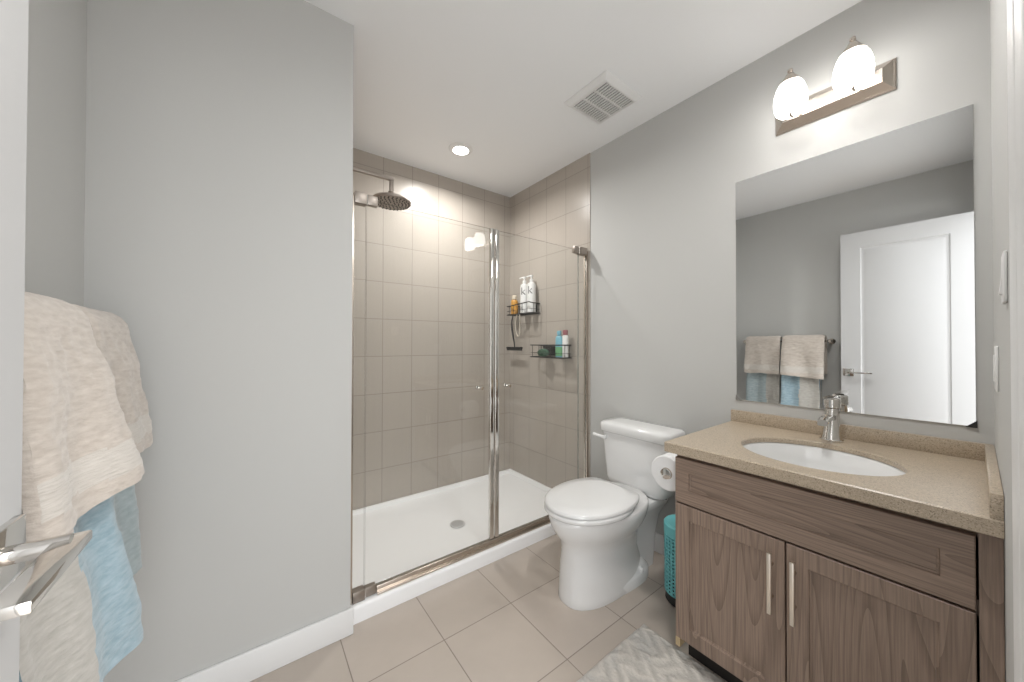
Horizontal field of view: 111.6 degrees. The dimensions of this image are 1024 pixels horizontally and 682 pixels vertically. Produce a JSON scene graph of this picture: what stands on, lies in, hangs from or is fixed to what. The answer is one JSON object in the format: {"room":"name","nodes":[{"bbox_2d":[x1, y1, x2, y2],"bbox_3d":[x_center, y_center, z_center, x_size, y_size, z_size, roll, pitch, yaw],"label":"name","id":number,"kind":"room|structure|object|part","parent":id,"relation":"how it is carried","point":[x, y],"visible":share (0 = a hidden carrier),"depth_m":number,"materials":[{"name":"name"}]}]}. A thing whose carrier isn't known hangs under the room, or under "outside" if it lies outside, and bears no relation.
{"room":"bathroom","nodes":[
{"label":"bathroom","id":0,"kind":"room"},
{"bbox_2d":[25,0,86,306],"bbox_3d":[-0.753,-0.066,0.278,0.120,2.440,1.656,0,-1,-37],"label":"wall","id":1,"kind":"structure","parent":0,"point":[57,29],"depth_m":0.83,"materials":[{"name":"grey paint"}]},
{"bbox_2d":[84,0,353,681],"bbox_3d":[-1.290,-0.056,1.575,0.821,2.440,1.062,0,-1,-37],"label":"wall","id":2,"kind":"structure","parent":0,"point":[219,151],"depth_m":1.17,"materials":[{"name":"grey paint"}]},
{"bbox_2d":[175,607,353,681],"bbox_3d":[-0.917,1.110,1.174,0.711,0.103,0.013,0,-1,-37],"label":"baseboard","id":3,"kind":"structure","parent":2,"relation":"attached to","point":[252,664],"depth_m":1.23,"materials":[{"name":"white paint"}]},
{"bbox_2d":[353,148,509,509],"bbox_3d":[-0.646,-0.045,2.647,1.496,2.440,0.120,0,-1,-37],"label":"wall","id":4,"kind":"structure","parent":0,"point":[421,329],"depth_m":2.57,"materials":[{"name":"tile"}]},
{"bbox_2d":[250,534,726,681],"bbox_3d":[0.856,1.205,0.049,2.436,0.100,6.064,0,-1,-37],"label":"floor","id":5,"kind":"structure","parent":0,"point":[506,619],"depth_m":1.39,"materials":[{"name":"tile"}]},
{"bbox_2d":[350,469,555,624],"bbox_3d":[-0.340,1.138,2.225,1.495,0.068,0.907,0,-1,-37],"label":"shower tray","id":6,"kind":"object","parent":5,"relation":"on","point":[391,538],"visible":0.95,"depth_m":2.07,"materials":[{"name":"white plastic"}]},
{"bbox_2d":[352,190,494,604],"bbox_3d":[-0.386,0.234,1.680,0.712,1.728,0.060,0,-1,-37],"label":"shower door","id":7,"kind":"structure","parent":6,"relation":"on","point":[359,593],"depth_m":1.87,"materials":[{"name":"clear glass"}]},
{"bbox_3d":[-0.173,0.247,1.839,0.021,0.021,0.060,0,-1,-37],"label":"door knob","id":8,"kind":"part","parent":7,"relation":"part of","materials":[{"name":"silver metal"}]},
{"bbox_2d":[376,515,549,594],"bbox_3d":[-0.095,1.084,1.884,1.239,0.034,0.036,0,-1,-37],"label":"rail","id":9,"kind":"object","parent":6,"relation":"on","point":[402,579],"visible":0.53,"depth_m":1.74,"materials":[{"name":"silver metal"}]},
{"bbox_2d":[494,229,586,536],"bbox_3d":[0.198,0.239,2.118,0.735,1.728,0.060,0,-1,-37],"label":"shower door","id":10,"kind":"structure","parent":6,"relation":"on","point":[579,251],"depth_m":1.90,"materials":[{"name":"clear glass"}]},
{"bbox_2d":[544,417,685,610],"bbox_3d":[0.476,0.812,1.742,0.764,0.715,0.445,0,-1,-37],"label":"toilet","id":11,"kind":"object","parent":5,"relation":"on","point":[605,530],"visible":0.98,"depth_m":1.60,"materials":[{"name":"white ceramic"}]},
{"bbox_3d":[0.359,0.759,1.637,0.450,0.021,0.374,0,-1,-37],"label":"seat","id":12,"kind":"part","parent":11,"relation":"part of","materials":[{"name":"white ceramic"}]},
{"bbox_3d":[0.359,0.735,1.637,0.445,0.024,0.372,0,-1,-37],"label":"lid","id":13,"kind":"part","parent":11,"relation":"part of","materials":[{"name":"white ceramic"}]},
{"bbox_3d":[0.420,0.970,1.682,0.585,0.397,0.366,0,-1,-37],"label":"bowl","id":14,"kind":"part","parent":11,"relation":"part of","materials":[{"name":"white ceramic"}]},
{"bbox_3d":[0.504,0.542,1.995,0.033,0.026,0.079,0,-1,-37],"label":"flush lever","id":15,"kind":"part","parent":11,"relation":"part of","materials":[{"name":"silver metal"}]},
{"bbox_3d":[0.706,0.658,1.906,0.186,0.292,0.408,0,-1,-37],"label":"tank","id":16,"kind":"part","parent":11,"relation":"part of","materials":[{"name":"white ceramic"}]},
{"bbox_3d":[0.704,0.484,1.906,0.208,0.057,0.428,0,-1,-37],"label":"tank lid","id":17,"kind":"part","parent":11,"relation":"part of","materials":[{"name":"white ceramic"}]},
{"bbox_2d":[576,624,723,681],"bbox_3d":[0.571,1.155,0.955,0.530,0.014,0.801,0,-1,-37],"label":"bath mat","id":18,"kind":"object","parent":5,"relation":"on","point":[644,656],"visible":1,"depth_m":1.24,"materials":[{"name":"beige fabric"}]},
{"bbox_2d":[664,514,675,607],"bbox_3d":[0.770,0.992,1.566,0.160,0.352,0.160,0,-1,-37],"label":"waste bin","id":19,"kind":"object","parent":5,"relation":"on","point":[669,521],"visible":0.33,"depth_m":1.54,"materials":[{"name":"teal plastic"}]},
{"bbox_2d":[675,455,1004,681],"bbox_3d":[1.020,0.786,1.156,0.609,0.758,0.698,0,-1,-37],"label":"vanity cabinet","id":20,"kind":"object","parent":5,"relation":"on","point":[777,581],"visible":0.95,"depth_m":0.95,"materials":[{"name":"brown wood"}]},
{"bbox_2d":[660,468,671,478],"bbox_3d":[0.692,0.530,1.411,0.164,0.048,0.100,0,-1,-37],"label":"paper holder","id":21,"kind":"object","parent":20,"relation":"attached to","point":[665,473],"visible":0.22,"depth_m":1.38,"materials":[{"name":"silver metal"}]},
{"bbox_2d":[651,452,676,490],"bbox_3d":[0.660,0.531,1.423,0.102,0.138,0.138,0,-1,-37],"label":"toilet paper","id":22,"kind":"object","parent":21,"relation":"hanging from","point":[667,460],"visible":0.5,"depth_m":1.40,"materials":[{"name":"white paper"}]},
{"bbox_3d":[0.702,0.830,1.146,0.020,0.485,0.326,0,-1,-37],"label":"cabinet door","id":23,"kind":"part","parent":20,"relation":"part of","materials":[{"name":"brown wood"}]},
{"bbox_3d":[0.751,0.708,1.017,0.010,0.176,0.010,0,-1,-37],"label":"bar handle","id":24,"kind":"part","parent":20,"relation":"part of","materials":[{"name":"silver metal"}]},
{"bbox_3d":[0.784,0.708,0.974,0.010,0.176,0.010,0,-1,-37],"label":"bar handle","id":25,"kind":"part","parent":20,"relation":"part of","materials":[{"name":"silver metal"}]},
{"bbox_3d":[0.803,0.501,1.015,0.020,0.159,0.660,0,-1,-37],"label":"drawer","id":26,"kind":"part","parent":20,"relation":"part of","materials":[{"name":"brown wood"}]},
{"bbox_2d":[664,409,1003,538],"bbox_3d":[1.018,0.362,1.172,0.599,0.089,0.723,0,-1,-37],"label":"countertop","id":27,"kind":"structure","parent":20,"relation":"on","point":[953,482],"depth_m":1.03,"materials":[{"name":"beige stone"}]},
{"bbox_2d":[743,442,905,475],"bbox_3d":[0.993,0.469,1.141,0.391,0.164,0.432,0,-1,-37],"label":"sink basin","id":28,"kind":"object","parent":27,"relation":"in","point":[819,458],"visible":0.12,"depth_m":1.26,"materials":[{"name":"white ceramic"}]},
{"bbox_2d":[817,395,843,442],"bbox_3d":[1.157,0.287,1.272,0.168,0.166,0.068,0,-1,-37],"label":"faucet","id":29,"kind":"object","parent":27,"relation":"on","point":[830,421],"visible":1,"depth_m":1.28,"materials":[{"name":"silver metal"}]},
{"bbox_3d":[1.141,0.284,1.260,0.126,0.031,0.028,0,-1,-37],"label":"spout","id":30,"kind":"part","parent":29,"relation":"part of","materials":[{"name":"silver metal"}]},
{"bbox_3d":[1.164,0.208,1.278,0.130,0.006,0.028,0,-1,-37],"label":"lever","id":31,"kind":"part","parent":29,"relation":"part of","materials":[{"name":"silver metal"}]},
{"bbox_3d":[1.192,0.367,1.298,0.068,0.006,0.068,0,-1,-37],"label":"plate","id":32,"kind":"part","parent":29,"relation":"part of","materials":[{"name":"silver metal"}]},
{"bbox_3d":[0.902,0.828,0.880,0.020,0.485,0.330,0,-1,-37],"label":"cabinet door","id":33,"kind":"part","parent":20,"relation":"part of","materials":[{"name":"brown wood"}]},
{"bbox_2d":[305,0,861,196],"bbox_3d":[-0.144,-1.325,1.409,2.436,0.100,2.718,0,-1,-37],"label":"ceiling","id":34,"kind":"structure","parent":0,"point":[496,78],"depth_m":1.60,"materials":[{"name":"white paint"}]},
{"bbox_2d":[449,142,472,155],"bbox_3d":[-0.337,-1.261,2.295,0.160,0.012,0.160,0,-1,-37],"label":"recessed light","id":35,"kind":"object","parent":34,"relation":"in","point":[457,148],"visible":1,"depth_m":2.28,"materials":[{"name":"white paint"}]},
{"bbox_2d":[453,146,468,154],"bbox_3d":[-0.337,-1.260,2.295,0.104,0.008,0.104,0,-1,-37],"label":"diffuser","id":36,"kind":"object","parent":35,"relation":"attached to","point":[458,150],"depth_m":2.29,"materials":[{"name":"white plastic"}]},
{"bbox_2d":[564,70,641,123],"bbox_3d":[0.475,-1.261,1.830,0.290,0.018,0.280,0,-1,-37],"label":"ceiling vent","id":37,"kind":"object","parent":34,"relation":"in","point":[605,96],"visible":1,"depth_m":1.80,"materials":[{"name":"white paint"}]},
{"bbox_2d":[573,82,632,122],"bbox_3d":[0.479,-1.256,1.839,0.231,0.008,0.215,0,-1,-37],"label":"grille","id":38,"kind":"object","parent":37,"relation":"attached to","point":[604,100],"depth_m":1.83,"materials":[{"name":"white plastic"}]},
{"bbox_2d":[510,0,994,535],"bbox_3d":[0.777,-0.047,2.092,0.126,2.440,2.718,0,-1,-37],"label":"wall","id":39,"kind":"structure","parent":0,"point":[663,191],"depth_m":1.82,"materials":[{"name":"grey paint"}]},
{"bbox_2d":[507,301,540,315],"bbox_3d":[0.089,-0.260,2.814,0.111,0.093,0.338,0,-1,-37],"label":"shower caddy","id":40,"kind":"object","parent":39,"relation":"attached to","point":[533,308],"visible":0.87,"depth_m":2.76,"materials":[{"name":"black metal"}]},
{"bbox_2d":[506,315,522,350],"bbox_3d":[0.018,-0.068,2.881,0.026,0.292,0.205,0,-1,-37],"label":"squeegee","id":41,"kind":"object","parent":40,"relation":"hanging from","point":[514,347],"visible":1,"depth_m":2.89,"materials":[{"name":"black rubber"}]},
{"bbox_3d":[0.012,-0.079,2.891,0.043,0.268,0.020,0,-1,36],"label":"handle","id":42,"kind":"part","parent":41,"relation":"part of","materials":[{"name":"black rubber"}]},
{"bbox_2d":[511,295,517,313],"bbox_3d":[0.021,-0.299,2.898,0.060,0.160,0.060,0,-1,-37],"label":"shampoo bottle","id":43,"kind":"object","parent":40,"relation":"in","point":[514,301],"visible":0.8,"depth_m":2.87,"materials":[{"name":"orange plastic"}]},
{"bbox_2d":[515,315,519,336],"bbox_3d":[0.048,-0.124,2.840,0.060,0.182,0.017,0,-1,45],"label":"loop","id":44,"kind":"object","parent":40,"relation":"hanging from","point":[516,315],"visible":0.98,"depth_m":2.84,"materials":[{"name":"beige"}]},
{"bbox_2d":[519,277,526,312],"bbox_3d":[0.099,-0.370,2.809,0.068,0.300,0.072,0,-1,-37],"label":"pump bottle","id":45,"kind":"object","parent":40,"relation":"in","point":[523,288],"visible":0.88,"depth_m":2.78,"materials":[{"name":"white plastic"}]},
{"bbox_3d":[0.089,-0.294,2.814,0.111,0.025,0.338,0,-1,-37],"label":"rail","id":46,"kind":"part","parent":40,"relation":"part of","materials":[{"name":"black metal"}]},
{"bbox_2d":[526,275,535,311],"bbox_3d":[0.151,-0.370,2.740,0.068,0.300,0.072,0,-1,-37],"label":"pump bottle","id":47,"kind":"object","parent":40,"relation":"in","point":[531,287],"visible":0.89,"depth_m":2.71,"materials":[{"name":"white plastic"}]},
{"bbox_2d":[530,344,570,358],"bbox_3d":[0.278,0.074,2.560,0.109,0.097,0.368,0,-1,-37],"label":"shower caddy","id":48,"kind":"object","parent":39,"relation":"attached to","point":[551,348],"visible":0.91,"depth_m":2.59,"materials":[{"name":"black metal"}]},
{"bbox_2d":[537,349,548,356],"bbox_3d":[0.234,0.089,2.608,0.067,0.062,0.116,0,-1,-37],"label":"sponge","id":49,"kind":"object","parent":48,"relation":"in","point":[542,352],"visible":0.99,"depth_m":2.58,"materials":[{"name":"green"}]},
{"bbox_3d":[0.278,0.030,2.560,0.109,0.008,0.368,0,-1,-37],"label":"rail","id":50,"kind":"part","parent":48,"relation":"part of","materials":[{"name":"black metal"}]},
{"bbox_2d":[555,331,561,356],"bbox_3d":[0.337,0.022,2.485,0.046,0.191,0.061,0,-1,-37],"label":"wash bottle","id":51,"kind":"object","parent":48,"relation":"in","point":[558,341],"visible":0.85,"depth_m":2.47,"materials":[{"name":"teal plastic"}]},
{"bbox_2d":[562,330,567,356],"bbox_3d":[0.375,0.020,2.445,0.034,0.195,0.048,0,-1,-37],"label":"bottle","id":52,"kind":"object","parent":48,"relation":"in","point":[565,332],"visible":0.8,"depth_m":2.43,"materials":[{"name":"white plastic"}]},
{"bbox_2d":[584,251,587,477],"bbox_3d":[0.498,0.251,2.343,0.014,1.709,0.028,0,-1,-37],"label":"channel","id":53,"kind":"object","parent":39,"relation":"attached to","point":[587,251],"visible":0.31,"depth_m":2.33,"materials":[{"name":"silver metal"}]},
{"bbox_2d":[654,532,672,554],"bbox_3d":[0.783,1.120,1.965,0.013,0.103,0.854,0,-1,-37],"label":"baseboard","id":54,"kind":"structure","parent":39,"relation":"attached to","point":[659,539],"depth_m":1.92,"materials":[{"name":"white paint"}]},
{"bbox_2d":[773,36,896,136],"bbox_3d":[1.174,-0.968,1.311,0.201,0.186,0.353,0,-1,-37],"label":"vanity light","id":55,"kind":"object","parent":39,"relation":"attached to","point":[856,80],"visible":1,"depth_m":1.30,"materials":[{"name":"white glass"}]},
{"bbox_3d":[1.083,-0.949,1.353,0.106,0.126,0.106,0,-1,-37],"label":"lamp shade","id":56,"kind":"part","parent":55,"relation":"part of","materials":[{"name":"white glass"}]},
{"bbox_3d":[1.128,-0.916,1.387,0.126,0.082,0.032,0,-1,-37],"label":"lamp arm","id":57,"kind":"part","parent":55,"relation":"part of","materials":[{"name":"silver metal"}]},
{"bbox_3d":[1.188,-0.950,1.212,0.106,0.126,0.106,0,-1,-37],"label":"lamp shade","id":58,"kind":"part","parent":55,"relation":"part of","materials":[{"name":"white glass"}]},
{"bbox_3d":[1.234,-0.917,1.246,0.126,0.082,0.032,0,-1,-37],"label":"lamp arm","id":59,"kind":"part","parent":55,"relation":"part of","materials":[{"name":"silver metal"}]},
{"bbox_2d":[736,104,977,427],"bbox_3d":[1.251,-0.236,1.360,0.008,1.019,0.676,0,-1,-37],"label":"wall mirror","id":60,"kind":"object","parent":39,"relation":"attached to","point":[855,263],"visible":0.96,"depth_m":1.28,"materials":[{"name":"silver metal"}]},
{"bbox_2d":[731,409,993,460],"bbox_3d":[1.249,0.345,1.347,0.020,0.052,0.722,0,-1,-37],"label":"backsplash","id":61,"kind":"structure","parent":39,"relation":"attached to","point":[931,444],"depth_m":1.24,"materials":[{"name":"beige stone"}]},
{"bbox_2d":[990,0,1013,681],"bbox_3d":[0.634,-0.063,0.359,2.196,2.440,0.120,0,-1,-37],"label":"wall","id":62,"kind":"structure","parent":0,"point":[998,8],"depth_m":0.70,"materials":[{"name":"grey paint"}]},
{"bbox_2d":[0,0,91,681],"bbox_3d":[-0.346,0.126,0.137,0.099,2.030,0.673,0,-1,-37],"label":"door","id":63,"kind":"structure","parent":62,"relation":"in","point":[20,593],"depth_m":0.37,"materials":[{"name":"white paint"}]},
{"bbox_3d":[-0.531,0.223,0.364,0.009,0.060,0.062,0,-1,-37],"label":"handle","id":64,"kind":"part","parent":63,"relation":"part of","materials":[{"name":"silver metal"}]},
{"bbox_3d":[-0.451,0.222,0.337,0.026,0.011,0.140,0,-1,-37],"label":"lever","id":65,"kind":"part","parent":63,"relation":"part of","materials":[{"name":"silver metal"}]},
{"bbox_2d":[993,346,998,391],"bbox_3d":[1.194,0.068,0.858,0.076,0.110,0.007,0,-1,-37],"label":"outlet plate","id":66,"kind":"object","parent":62,"relation":"attached to","point":[996,348],"visible":1,"depth_m":0.83,"materials":[{"name":"white plastic"}]},
{"bbox_2d":[993,355,994,381],"bbox_3d":[1.192,0.068,0.860,0.034,0.066,0.002,0,-1,-37],"label":"outlet","id":67,"kind":"object","parent":66,"relation":"attached to","point":[993,355],"depth_m":0.85,"materials":[{"name":"white plastic"}]},
{"bbox_2d":[998,251,1007,303],"bbox_3d":[0.858,-0.109,0.608,0.070,0.086,0.008,0,-1,-37],"label":"switch plate","id":68,"kind":"object","parent":62,"relation":"attached to","point":[1003,289],"visible":1,"depth_m":0.59,"materials":[{"name":"white plastic"}]},
{"bbox_2d":[1007,0,1023,681],"bbox_3d":[0.115,0.096,0.052,0.850,2.116,0.016,0,-1,-37],"label":"trim","id":69,"kind":"structure","parent":62,"relation":"attached to","point":[1015,8],"depth_m":0.27,"materials":[{"name":"white paint"}]},
{"bbox_3d":[-0.937,-0.078,1.794,0.006,2.390,0.896,0,-1,-37],"label":"wall","id":70,"kind":"structure","parent":0,"visible":0},
{"bbox_2d":[350,195,353,604],"bbox_3d":[-0.677,0.241,1.461,0.014,1.709,0.028,0,-1,-37],"label":"channel","id":71,"kind":"object","parent":70,"relation":"attached to","point":[353,195],"visible":0.36,"depth_m":1.45,"materials":[{"name":"silver metal"}]},
{"bbox_2d":[353,166,410,210],"bbox_3d":[-0.764,-0.865,1.921,0.412,0.173,0.216,0,-1,-37],"label":"shower","id":72,"kind":"object","parent":70,"relation":"attached to","point":[390,197],"visible":0.83,"depth_m":1.94,"materials":[{"name":"silver metal"}]},
{"bbox_3d":[-0.803,-0.891,1.892,0.314,0.082,0.020,0,-1,-37],"label":"shower arm","id":73,"kind":"part","parent":72,"relation":"part of","materials":[{"name":"silver metal"}]},
{"bbox_3d":[-0.900,-0.025,0.645,0.086,0.048,0.680,0,-1,-37],"label":"towel bar","id":74,"kind":"object","parent":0,"visible":0},
{"bbox_2d":[19,496,142,681],"bbox_3d":[-0.761,0.293,0.586,0.160,0.694,0.262,0,-1,-37],"label":"bath towel","id":75,"kind":"object","parent":74,"relation":"hanging from","point":[89,620],"visible":0.23,"depth_m":0.61,"materials":[{"name":"blue fabric"}]},
{"bbox_2d":[22,292,144,559],"bbox_3d":[-0.764,0.107,0.569,0.190,0.380,0.294,0,-1,-37],"label":"hand towel","id":76,"kind":"object","parent":75,"relation":"on","point":[79,451],"visible":0.92,"depth_m":0.56,"materials":[{"name":"beige fabric"}]},
{"bbox_2d":[113,484,141,574],"bbox_3d":[-0.953,0.271,0.800,0.111,0.648,0.271,0,-1,-37],"label":"bath towel","id":77,"kind":"object","parent":74,"relation":"hanging from","point":[125,506],"visible":0.06,"depth_m":0.89,"materials":[{"name":"blue fabric"}]},
{"bbox_2d":[72,304,152,452],"bbox_3d":[-0.957,0.101,0.799,0.150,0.357,0.277,0,-1,-37],"label":"hand towel","id":78,"kind":"object","parent":77,"relation":"on","point":[111,333],"visible":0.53,"depth_m":0.82,"materials":[{"name":"beige fabric"}]}
]}

